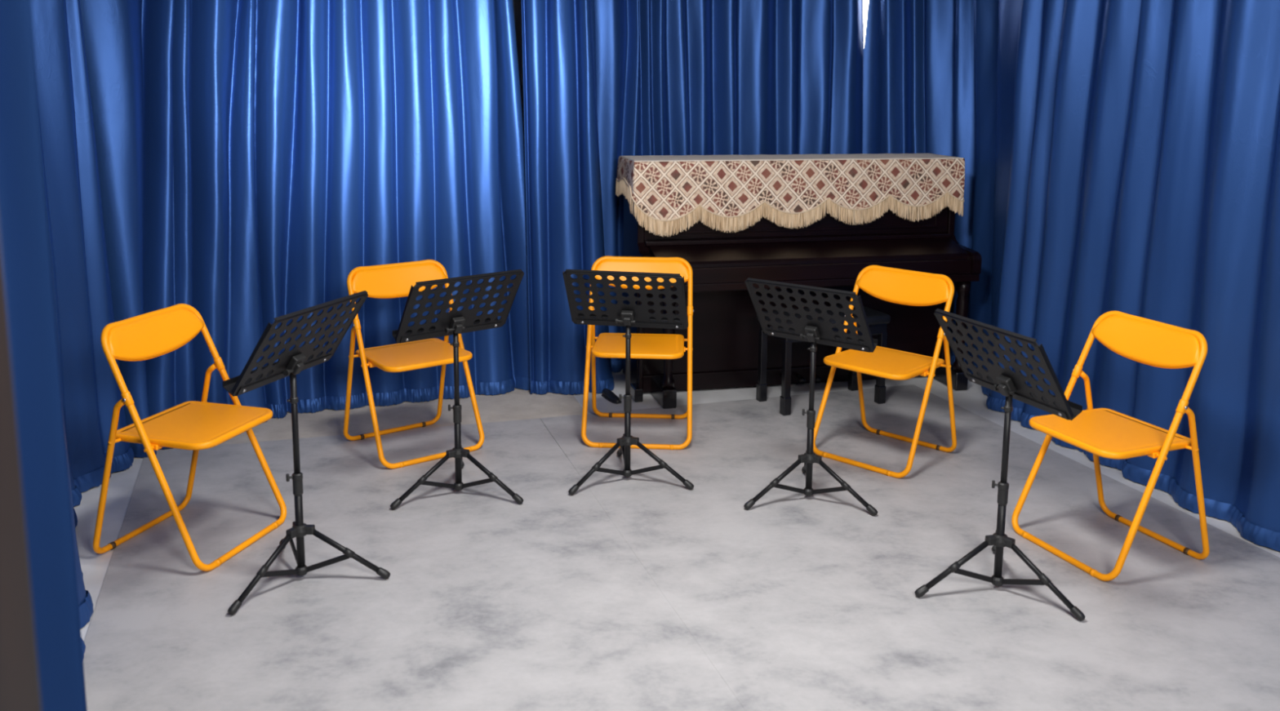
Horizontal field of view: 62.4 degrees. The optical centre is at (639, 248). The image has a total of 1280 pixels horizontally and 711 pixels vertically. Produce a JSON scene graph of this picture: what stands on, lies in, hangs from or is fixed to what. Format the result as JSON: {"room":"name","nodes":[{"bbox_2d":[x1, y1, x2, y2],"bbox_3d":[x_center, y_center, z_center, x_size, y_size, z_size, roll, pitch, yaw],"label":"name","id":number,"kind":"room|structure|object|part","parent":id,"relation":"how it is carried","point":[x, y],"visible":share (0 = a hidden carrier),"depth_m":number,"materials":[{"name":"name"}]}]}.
{"room":"music room","nodes":[
{"label":"music room","id":0,"kind":"room"},
{"bbox_2d":[0,235,41,710],"bbox_3d":[-0.924,0.116,0.950,0.653,2.620,0.120,0,9,0],"label":"wall","id":1,"kind":"structure","parent":0,"point":[20,690],"depth_m":1.01,"materials":[{"name":"grey paint"}]},
{"bbox_2d":[512,0,524,140],"bbox_3d":[-0.511,-0.684,6.096,5.000,2.620,0.102,-2,9,-17],"label":"wall","id":2,"kind":"structure","parent":0,"point":[517,3],"depth_m":5.92,"materials":[{"name":"grey paint"}]},
{"bbox_2d":[862,0,868,48],"bbox_3d":[1.418,-1.161,6.554,0.790,1.550,0.049,-2,9,-17],"label":"window","id":3,"kind":"structure","parent":2,"relation":"in","point":[865,2],"depth_m":6.50,"materials":[{"name":"white"}]},
{"bbox_2d":[73,368,1279,641],"bbox_3d":[0.684,1.251,2.512,5.000,0.080,8.150,-2,9,-17],"label":"floor","id":4,"kind":"structure","parent":0,"point":[94,566],"depth_m":4.43,"materials":[{"name":"grey concrete"}]},
{"bbox_2d":[30,0,133,658],"bbox_3d":[-1.936,-0.212,3.383,0.301,2.497,1.746,-3,9,-21],"label":"curtain","id":5,"kind":"object","parent":4,"relation":"on","point":[91,391],"visible":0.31,"depth_m":4.04,"materials":[{"name":"blue fabric"}]},
{"bbox_2d":[80,0,530,457],"bbox_3d":[-1.508,-0.458,4.979,2.158,2.498,0.614,-5,11,-33],"label":"curtain","id":6,"kind":"object","parent":4,"relation":"on","point":[253,156],"visible":0.73,"depth_m":5.04,"materials":[{"name":"blue fabric"}]},
{"bbox_2d":[133,387,582,458],"bbox_3d":[-1.311,0.803,5.017,2.088,0.001,0.665,-2,9,-16],"label":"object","id":7,"kind":"structure","parent":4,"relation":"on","point":[518,404],"depth_m":5.05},
{"bbox_2d":[83,418,745,710],"bbox_3d":[-0.499,1.234,2.286,1.711,0.003,5.304,-2,9,-17],"label":"floor mat","id":8,"kind":"object","parent":4,"relation":"on","point":[489,601],"visible":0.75,"depth_m":3.27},
{"bbox_2d":[0,0,87,710],"bbox_3d":[-1.186,0.063,1.647,0.476,2.495,0.141,-5,11,-33],"label":"curtain","id":9,"kind":"object","parent":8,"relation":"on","point":[24,223],"visible":0.73,"depth_m":1.79,"materials":[{"name":"blue fabric"}]},
{"bbox_2d":[93,303,286,571],"bbox_3d":[-1.543,0.619,3.608,0.449,0.793,0.486,3,9,16],"label":"folding chair","id":10,"kind":"object","parent":8,"relation":"on","point":[194,426],"visible":1,"depth_m":3.55,"materials":[{"name":"orange metal"}]},
{"bbox_3d":[-1.671,0.722,3.661,0.180,0.567,0.472,3,9,16],"label":"frame","id":11,"kind":"part","parent":10,"relation":"part of","materials":[{"name":"orange metal"}]},
{"bbox_3d":[-1.655,0.297,3.591,0.072,0.125,0.441,3,9,16],"label":"backrest","id":12,"kind":"part","parent":10,"relation":"part of","materials":[{"name":"orange plastic"}]},
{"bbox_3d":[-1.509,0.599,3.595,0.380,0.022,0.404,3,9,16],"label":"seat","id":13,"kind":"part","parent":10,"relation":"part of","materials":[{"name":"orange plastic"}]},
{"bbox_2d":[222,290,390,615],"bbox_3d":[-1.010,0.610,3.301,0.430,0.908,0.508,0,9,-1],"label":"music stand","id":14,"kind":"object","parent":8,"relation":"on","point":[291,362],"visible":1,"depth_m":3.27,"materials":[{"name":"black metal"}]},
{"bbox_3d":[-1.151,0.984,3.238,0.219,0.168,0.136,-5,10,-30],"label":"leg","id":15,"kind":"part","parent":14,"relation":"part of","materials":[{"name":"black metal"}]},
{"bbox_3d":[-1.068,0.376,3.259,0.019,0.020,0.077,38,19,11],"label":"tilt knob","id":16,"kind":"part","parent":14,"relation":"part of","materials":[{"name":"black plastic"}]},
{"bbox_3d":[-1.098,0.719,3.313,0.022,0.024,0.010,-5,10,-30],"label":"clamp knob","id":17,"kind":"part","parent":14,"relation":"part of","materials":[{"name":"black plastic"}]},
{"bbox_3d":[-0.935,0.966,3.365,0.249,0.168,0.017,0,9,-1],"label":"leg","id":18,"kind":"part","parent":14,"relation":"part of","materials":[{"name":"black metal"}]},
{"bbox_2d":[343,259,484,468],"bbox_3d":[-0.988,0.475,4.562,0.486,0.793,0.449,-6,11,-37],"label":"folding chair","id":19,"kind":"object","parent":8,"relation":"on","point":[396,280],"visible":0.84,"depth_m":4.55,"materials":[{"name":"orange metal"}]},
{"bbox_3d":[-1.069,0.567,4.684,0.472,0.567,0.180,-6,11,-37],"label":"frame","id":20,"kind":"part","parent":19,"relation":"part of","materials":[{"name":"orange metal"}]},
{"bbox_3d":[-1.058,0.143,4.607,0.441,0.125,0.072,-6,11,-37],"label":"backrest","id":21,"kind":"part","parent":19,"relation":"part of","materials":[{"name":"orange plastic"}]},
{"bbox_3d":[-0.967,0.457,4.532,0.404,0.022,0.380,-6,11,-37],"label":"seat","id":22,"kind":"part","parent":19,"relation":"part of","materials":[{"name":"orange plastic"}]},
{"bbox_2d":[390,269,524,510],"bbox_3d":[-0.647,0.523,3.988,0.441,0.873,0.501,5,10,25],"label":"music stand","id":23,"kind":"object","parent":8,"relation":"on","point":[454,322],"visible":1,"depth_m":3.97,"materials":[{"name":"black metal"}]},
{"bbox_3d":[-0.816,0.870,3.989,0.249,0.168,0.017,-6,11,-37],"label":"leg","id":24,"kind":"part","parent":23,"relation":"part of","materials":[{"name":"black metal"}]},
{"bbox_3d":[-0.722,0.609,4.034,0.022,0.024,0.010,-1,9,-7],"label":"clamp knob","id":25,"kind":"part","parent":23,"relation":"part of","materials":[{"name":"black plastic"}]},
{"bbox_3d":[-0.696,0.305,3.975,0.077,0.020,0.019,-7,44,-39],"label":"tilt knob","id":26,"kind":"part","parent":23,"relation":"part of","materials":[{"name":"black plastic"}]},
{"bbox_3d":[-0.566,0.867,4.021,0.249,0.168,0.017,4,10,22],"label":"leg","id":27,"kind":"part","parent":23,"relation":"part of","materials":[{"name":"black metal"}]},
{"bbox_2d":[521,0,614,395],"bbox_3d":[-0.363,-0.505,5.340,0.484,2.498,0.306,0,9,0],"label":"curtain","id":28,"kind":"object","parent":4,"relation":"on","point":[565,220],"visible":0.89,"depth_m":5.35,"materials":[{"name":"blue fabric"}]},
{"bbox_2d":[601,388,621,404],"bbox_3d":[-0.141,0.744,5.325,0.053,0.040,0.156,-4,10,-28],"label":"shoe","id":29,"kind":"object","parent":4,"relation":"on","point":[610,396],"visible":0.98,"depth_m":5.31,"materials":[{"name":"black leather"}]},
{"bbox_2d":[591,0,863,372],"bbox_3d":[0.497,-0.593,5.945,1.904,2.498,0.266,-4,10,-26],"label":"curtain","id":30,"kind":"object","parent":4,"relation":"on","point":[673,77],"visible":0.31,"depth_m":5.92,"materials":[{"name":"blue fabric"}]},
{"bbox_2d":[622,185,982,408],"bbox_3d":[0.815,0.136,5.523,1.783,1.193,0.638,-2,9,-13],"label":"upright piano","id":31,"kind":"object","parent":4,"relation":"on","point":[830,252],"visible":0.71,"depth_m":5.44,"materials":[{"name":"brown wood"}]},
{"bbox_3d":[-0.034,0.136,5.470,0.035,1.140,0.340,-2,9,-13],"label":"panel","id":32,"kind":"part","parent":31,"relation":"part of","materials":[{"name":"brown wood"}]},
{"bbox_3d":[0.004,0.448,5.253,0.020,0.521,0.020,-2,9,-13],"label":"post","id":33,"kind":"part","parent":31,"relation":"part of","materials":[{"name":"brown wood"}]},
{"bbox_3d":[0.140,0.447,5.160,0.070,0.488,0.070,-2,9,-13],"label":"leg","id":34,"kind":"part","parent":31,"relation":"part of","materials":[{"name":"brown wood"}]},
{"bbox_3d":[0.825,0.672,5.604,1.740,0.088,0.040,-2,9,-13],"label":"rail","id":35,"kind":"part","parent":31,"relation":"part of","materials":[{"name":"brown wood"}]},
{"bbox_3d":[0.763,0.087,5.803,1.670,1.125,0.040,-2,9,-13],"label":"panel","id":36,"kind":"part","parent":31,"relation":"part of","materials":[{"name":"black paint"}]},
{"bbox_2d":[615,153,964,236],"bbox_3d":[0.801,-0.292,5.580,1.823,0.380,0.399,-2,9,-13],"label":"cover","id":37,"kind":"object","parent":31,"relation":"on","point":[734,191],"visible":1,"depth_m":5.38,"materials":[{"name":"beige fabric"}]},
{"bbox_3d":[0.801,-0.282,5.583,1.816,0.202,0.395,-2,9,-13],"label":"trim cord","id":38,"kind":"part","parent":37,"relation":"part of","materials":[{"name":"beige fabric"}]},
{"bbox_3d":[0.826,0.388,5.564,1.670,0.485,0.020,-2,9,-13],"label":"panel","id":39,"kind":"part","parent":31,"relation":"part of","materials":[{"name":"brown wood"}]},
{"bbox_3d":[0.833,-0.245,5.458,1.670,0.369,0.020,-2,9,-13],"label":"panel","id":40,"kind":"part","parent":31,"relation":"part of","materials":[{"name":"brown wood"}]},
{"bbox_2d":[644,232,951,246],"bbox_3d":[0.837,-0.046,5.465,1.670,0.025,0.065,-2,9,-13],"label":"piano fallboard","id":41,"kind":"object","parent":31,"relation":"attached to","point":[744,238],"depth_m":5.42,"materials":[{"name":"brown wood"}]},
{"bbox_3d":[0.836,-0.244,5.445,1.540,0.312,0.010,-2,9,-13],"label":"moulding","id":42,"kind":"part","parent":31,"relation":"part of","materials":[{"name":"brown wood"}]},
{"bbox_3d":[1.627,0.090,5.849,0.035,1.140,0.340,-2,9,-13],"label":"panel","id":43,"kind":"part","parent":31,"relation":"part of","materials":[{"name":"brown wood"}]},
{"bbox_3d":[1.675,0.404,5.510,0.070,0.488,0.070,-2,9,-13],"label":"leg","id":44,"kind":"part","parent":31,"relation":"part of","materials":[{"name":"brown wood"}]},
{"bbox_2d":[540,384,1279,710],"bbox_3d":[1.349,1.164,2.827,2.148,0.004,5.330,-2,9,-17],"label":"floor mat","id":45,"kind":"object","parent":4,"relation":"on","point":[798,602],"visible":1,"depth_m":3.48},
{"bbox_2d":[562,269,693,495],"bbox_3d":[-0.060,0.493,4.219,0.506,0.870,0.474,-1,9,-8],"label":"music stand","id":46,"kind":"object","parent":45,"relation":"on","point":[619,314],"visible":1,"depth_m":4.11,"materials":[{"name":"black metal"}]},
{"bbox_3d":[-0.165,0.851,4.140,0.249,0.168,0.017,-6,11,-37],"label":"leg","id":47,"kind":"part","parent":46,"relation":"part of","materials":[{"name":"black metal"}]},
{"bbox_3d":[-0.070,0.816,4.370,0.017,0.168,0.249,-1,9,-8],"label":"leg","id":48,"kind":"part","parent":46,"relation":"part of","materials":[{"name":"black metal"}]},
{"bbox_3d":[-0.056,0.287,4.132,0.077,0.020,0.019,2,42,10],"label":"tilt knob","id":49,"kind":"part","parent":46,"relation":"part of","materials":[{"name":"black plastic"}]},
{"bbox_3d":[0.084,0.848,4.174,0.249,0.168,0.017,4,10,22],"label":"leg","id":50,"kind":"part","parent":46,"relation":"part of","materials":[{"name":"black metal"}]},
{"bbox_2d":[581,255,693,449],"bbox_3d":[-0.002,0.452,4.756,0.486,0.793,0.449,1,9,3],"label":"folding chair","id":51,"kind":"object","parent":45,"relation":"on","point":[612,345],"visible":0.73,"depth_m":4.76,"materials":[{"name":"orange metal"}]},
{"bbox_3d":[-0.003,0.435,4.719,0.404,0.022,0.380,1,9,3],"label":"seat","id":52,"kind":"part","parent":51,"relation":"part of","materials":[{"name":"orange plastic"}]},
{"bbox_3d":[0.006,0.540,4.904,0.472,0.567,0.180,1,9,3],"label":"frame","id":53,"kind":"part","parent":51,"relation":"part of","materials":[{"name":"orange metal"}]},
{"bbox_3d":[0.008,0.117,4.825,0.441,0.125,0.072,1,9,3],"label":"backrest","id":54,"kind":"part","parent":51,"relation":"part of","materials":[{"name":"orange plastic"}]},
{"bbox_2d":[743,277,877,515],"bbox_3d":[0.601,0.547,3.957,0.442,0.855,0.501,-4,10,-27],"label":"music stand","id":55,"kind":"object","parent":45,"relation":"on","point":[815,331],"visible":1,"depth_m":3.94,"materials":[{"name":"black metal"}]},
{"bbox_3d":[0.515,0.880,3.988,0.249,0.168,0.017,-4,10,-24],"label":"leg","id":56,"kind":"part","parent":55,"relation":"part of","materials":[{"name":"black metal"}]},
{"bbox_3d":[0.626,0.623,4.010,0.022,0.024,0.010,1,9,6],"label":"clamp knob","id":57,"kind":"part","parent":55,"relation":"part of","materials":[{"name":"black plastic"}]},
{"bbox_3d":[0.638,0.334,3.959,0.077,0.020,0.019,7,44,37],"label":"tilt knob","id":58,"kind":"part","parent":55,"relation":"part of","materials":[{"name":"black plastic"}]},
{"bbox_3d":[0.765,0.886,3.963,0.249,0.168,0.017,7,11,35],"label":"leg","id":59,"kind":"part","parent":55,"relation":"part of","materials":[{"name":"black metal"}]},
{"bbox_2d":[755,305,890,415],"bbox_3d":[0.908,0.547,5.271,0.600,0.455,0.300,-3,10,-22],"label":"piano bench","id":60,"kind":"object","parent":45,"relation":"on","point":[877,320],"visible":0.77,"depth_m":5.22,"materials":[{"name":"black paint"}]},
{"bbox_3d":[0.613,0.545,5.282,0.034,0.280,0.034,-3,10,-22],"label":"leg","id":61,"kind":"part","parent":60,"relation":"part of","materials":[{"name":"black paint"}]},
{"bbox_3d":[0.702,0.580,5.062,0.034,0.280,0.034,-3,10,-22],"label":"leg","id":62,"kind":"part","parent":60,"relation":"part of","materials":[{"name":"black paint"}]},
{"bbox_3d":[0.909,0.394,5.247,0.570,0.055,0.270,-3,10,-22],"label":"frame","id":63,"kind":"part","parent":60,"relation":"part of","materials":[{"name":"black paint"}]},
{"bbox_2d":[756,305,890,328],"bbox_3d":[0.909,0.345,5.240,0.600,0.047,0.300,-3,10,-22],"label":"cushion","id":64,"kind":"object","parent":60,"relation":"on","point":[875,318],"depth_m":5.20,"materials":[{"name":"black fabric"}]},
{"bbox_3d":[1.113,0.518,5.481,0.034,0.280,0.034,-3,10,-22],"label":"leg","id":65,"kind":"part","parent":60,"relation":"part of","materials":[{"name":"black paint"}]},
{"bbox_3d":[1.203,0.553,5.262,0.034,0.280,0.034,-3,10,-22],"label":"leg","id":66,"kind":"part","parent":60,"relation":"part of","materials":[{"name":"black paint"}]},
{"bbox_2d":[813,265,956,478],"bbox_3d":[1.053,0.499,4.504,0.486,0.793,0.449,9,12,43],"label":"folding chair","id":67,"kind":"object","parent":45,"relation":"on","point":[893,285],"visible":0.84,"depth_m":4.48,"materials":[{"name":"orange metal"}]},
{"bbox_3d":[1.030,0.481,4.476,0.404,0.022,0.380,9,12,43],"label":"seat","id":68,"kind":"part","parent":67,"relation":"part of","materials":[{"name":"orange plastic"}]},
{"bbox_3d":[1.139,0.171,4.540,0.441,0.125,0.072,9,12,43],"label":"backrest","id":69,"kind":"part","parent":67,"relation":"part of","materials":[{"name":"orange plastic"}]},
{"bbox_3d":[1.144,0.594,4.616,0.472,0.567,0.180,9,12,43],"label":"frame","id":70,"kind":"part","parent":67,"relation":"part of","materials":[{"name":"orange metal"}]},
{"bbox_2d":[914,308,1085,621],"bbox_3d":[1.067,0.651,3.262,0.430,0.871,0.495,-2,9,-13],"label":"music stand","id":71,"kind":"object","parent":45,"relation":"on","point":[1011,384],"visible":1,"depth_m":3.24,"materials":[{"name":"black metal"}]},
{"bbox_3d":[0.988,0.991,3.299,0.249,0.168,0.017,-2,9,-13],"label":"leg","id":72,"kind":"part","parent":71,"relation":"part of","materials":[{"name":"black metal"}]},
{"bbox_3d":[1.110,0.738,3.298,0.022,0.024,0.010,3,9,17],"label":"clamp knob","id":73,"kind":"part","parent":71,"relation":"part of","materials":[{"name":"black plastic"}]},
{"bbox_3d":[1.120,0.436,3.248,0.019,0.020,0.077,-35,20,-14],"label":"tilt knob","id":74,"kind":"part","parent":71,"relation":"part of","materials":[{"name":"black plastic"}]},
{"bbox_3d":[1.229,1.004,3.225,0.017,0.168,0.249,-8,12,-42],"label":"leg","id":75,"kind":"part","parent":71,"relation":"part of","materials":[{"name":"black metal"}]},
{"bbox_2d":[1011,310,1209,581],"bbox_3d":[1.617,0.645,3.601,0.449,0.793,0.486,-3,10,-22],"label":"folding chair","id":76,"kind":"object","parent":45,"relation":"on","point":[1106,433],"visible":0.95,"depth_m":3.55,"materials":[{"name":"orange metal"}]},
{"bbox_3d":[1.586,0.624,3.585,0.380,0.022,0.404,-3,10,-22],"label":"seat","id":77,"kind":"part","parent":76,"relation":"part of","materials":[{"name":"orange plastic"}]},
{"bbox_3d":[1.740,0.747,3.667,0.180,0.567,0.472,-3,10,-22],"label":"frame","id":78,"kind":"part","parent":76,"relation":"part of","materials":[{"name":"orange metal"}]},
{"bbox_3d":[1.731,0.323,3.596,0.072,0.125,0.441,-3,10,-22],"label":"backrest","id":79,"kind":"part","parent":76,"relation":"part of","materials":[{"name":"orange plastic"}]},
{"bbox_2d":[862,0,1279,551],"bbox_3d":[2.191,-0.288,4.074,0.434,2.498,4.889,-2,9,-16],"label":"curtain","id":80,"kind":"object","parent":4,"relation":"on","point":[1123,156],"visible":0.66,"depth_m":4.36,"materials":[{"name":"blue fabric"}]}
]}

